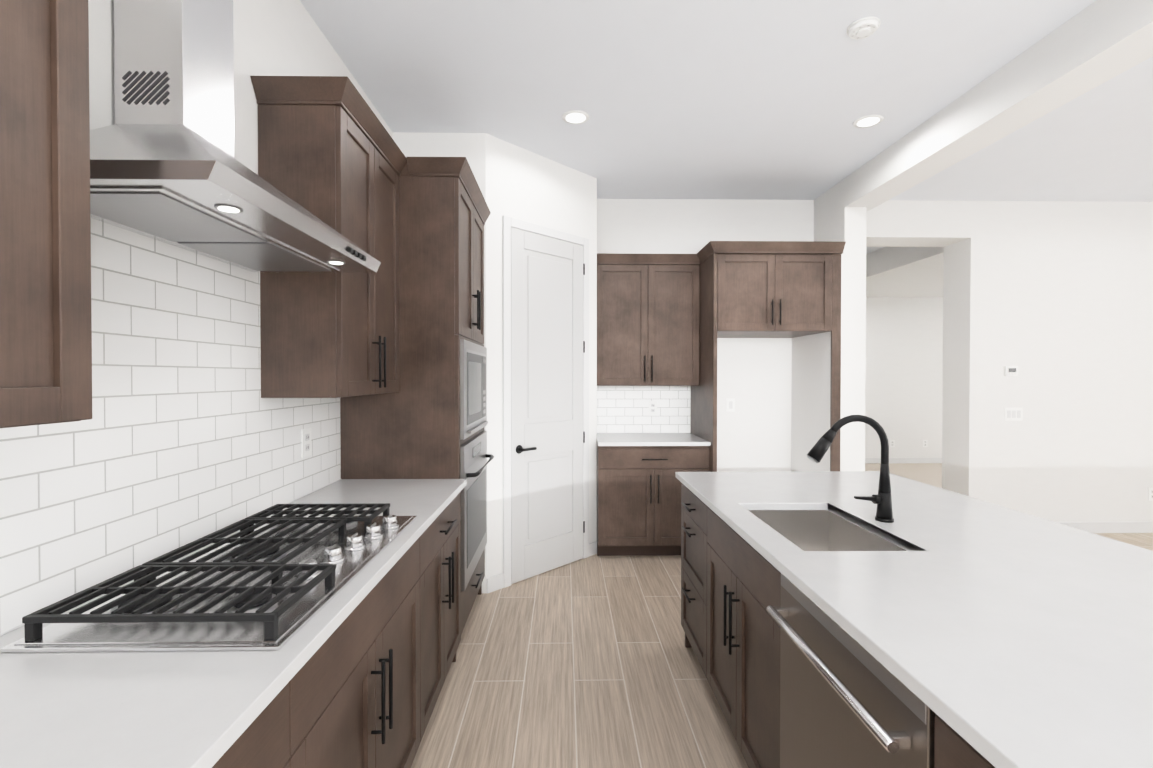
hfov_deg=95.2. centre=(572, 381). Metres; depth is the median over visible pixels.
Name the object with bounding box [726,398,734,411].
outlet
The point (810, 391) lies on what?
wall
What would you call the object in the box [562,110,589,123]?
recessed light
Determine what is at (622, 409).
backsplash
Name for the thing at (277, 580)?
cooktop
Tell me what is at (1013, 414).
light switch
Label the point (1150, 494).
outlet
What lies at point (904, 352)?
wall
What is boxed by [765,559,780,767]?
base cabinet
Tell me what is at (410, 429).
tall cabinet
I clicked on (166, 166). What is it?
range hood
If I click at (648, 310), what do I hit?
upper cabinet
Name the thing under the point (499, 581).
door frame
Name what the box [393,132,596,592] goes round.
wall
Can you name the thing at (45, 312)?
upper cabinet
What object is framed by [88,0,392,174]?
wall
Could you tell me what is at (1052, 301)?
wall
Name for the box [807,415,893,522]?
faucet
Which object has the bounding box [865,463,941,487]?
floor
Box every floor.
[411,533,1152,767]
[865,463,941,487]
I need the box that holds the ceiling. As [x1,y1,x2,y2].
[300,0,1152,253]
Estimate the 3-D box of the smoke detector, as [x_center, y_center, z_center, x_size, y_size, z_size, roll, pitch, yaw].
[1.310,-1.588,2.375,0.136,0.030,0.136,0,1,-1]
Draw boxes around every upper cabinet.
[0,0,91,427]
[250,76,406,397]
[597,253,699,385]
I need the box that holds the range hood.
[90,0,380,272]
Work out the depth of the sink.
2.11 m
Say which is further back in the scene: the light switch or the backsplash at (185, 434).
the light switch
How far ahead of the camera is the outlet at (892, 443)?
8.53 m
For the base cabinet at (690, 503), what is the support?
on the floor at (592, 661)
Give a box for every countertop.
[0,479,466,767]
[597,433,710,445]
[675,471,1152,767]
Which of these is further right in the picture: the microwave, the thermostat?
the thermostat
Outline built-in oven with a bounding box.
[460,431,493,590]
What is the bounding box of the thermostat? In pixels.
[1004,366,1017,375]
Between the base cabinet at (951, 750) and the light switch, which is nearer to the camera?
the base cabinet at (951, 750)
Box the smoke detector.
[846,16,880,39]
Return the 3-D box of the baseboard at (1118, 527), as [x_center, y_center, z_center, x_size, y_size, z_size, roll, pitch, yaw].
[5.682,1.321,4.790,4.200,0.100,0.014,0,1,-1]
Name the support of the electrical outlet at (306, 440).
attached to the backsplash at (185, 434)
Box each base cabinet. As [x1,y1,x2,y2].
[212,652,315,767]
[316,528,427,767]
[428,491,460,721]
[597,444,709,555]
[681,483,700,665]
[701,501,764,767]
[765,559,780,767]
[935,715,994,767]
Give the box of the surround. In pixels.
[690,241,845,471]
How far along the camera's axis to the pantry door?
3.80 m
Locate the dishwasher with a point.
(847, 700)
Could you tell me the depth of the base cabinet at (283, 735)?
0.97 m
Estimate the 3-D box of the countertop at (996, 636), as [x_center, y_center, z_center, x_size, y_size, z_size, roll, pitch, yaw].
[1.126,0.507,1.433,1.120,0.030,2.740,0,1,-1]
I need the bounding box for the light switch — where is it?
[1004,408,1022,420]
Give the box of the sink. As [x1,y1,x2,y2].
[748,510,905,550]
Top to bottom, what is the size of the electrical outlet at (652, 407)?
0.118 m
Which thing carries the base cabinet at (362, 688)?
on the floor at (592, 661)
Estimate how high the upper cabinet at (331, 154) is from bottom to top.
1.140 m
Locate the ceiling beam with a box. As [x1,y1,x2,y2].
[814,0,1152,224]
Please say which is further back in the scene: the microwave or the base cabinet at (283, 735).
the microwave
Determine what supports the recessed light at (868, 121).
in the ceiling
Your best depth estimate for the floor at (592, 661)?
2.45 m
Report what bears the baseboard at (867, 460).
attached to the wall at (904, 352)
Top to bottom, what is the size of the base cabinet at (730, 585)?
0.884 m
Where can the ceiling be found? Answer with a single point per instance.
(733, 99)
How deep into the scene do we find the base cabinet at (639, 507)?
4.08 m
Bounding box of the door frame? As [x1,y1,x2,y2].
[487,215,596,593]
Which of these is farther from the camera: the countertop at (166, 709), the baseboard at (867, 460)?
the baseboard at (867, 460)
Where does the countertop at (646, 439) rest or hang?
on the base cabinet at (639, 507)
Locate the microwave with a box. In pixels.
[460,339,487,439]
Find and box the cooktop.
[0,503,416,652]
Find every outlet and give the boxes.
[301,428,311,457]
[649,401,656,414]
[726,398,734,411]
[890,440,894,446]
[923,440,927,446]
[1148,488,1152,500]
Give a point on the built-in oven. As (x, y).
(474, 456)
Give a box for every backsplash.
[0,218,340,633]
[597,386,690,432]
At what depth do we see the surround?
4.00 m
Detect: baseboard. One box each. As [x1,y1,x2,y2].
[865,458,941,462]
[1057,522,1152,532]
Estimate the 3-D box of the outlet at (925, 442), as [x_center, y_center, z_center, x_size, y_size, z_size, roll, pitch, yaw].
[5.721,1.002,8.541,0.075,0.118,0.008,0,1,-1]
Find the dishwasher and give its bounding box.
[766,573,936,767]
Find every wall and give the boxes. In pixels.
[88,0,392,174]
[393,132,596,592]
[597,199,1152,521]
[791,207,866,470]
[865,247,943,457]
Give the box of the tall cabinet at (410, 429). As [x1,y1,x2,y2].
[340,157,490,661]
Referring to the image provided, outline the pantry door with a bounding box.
[511,227,584,583]
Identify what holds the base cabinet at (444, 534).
on the floor at (592, 661)
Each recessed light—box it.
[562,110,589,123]
[853,114,883,127]
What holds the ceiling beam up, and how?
attached to the ceiling

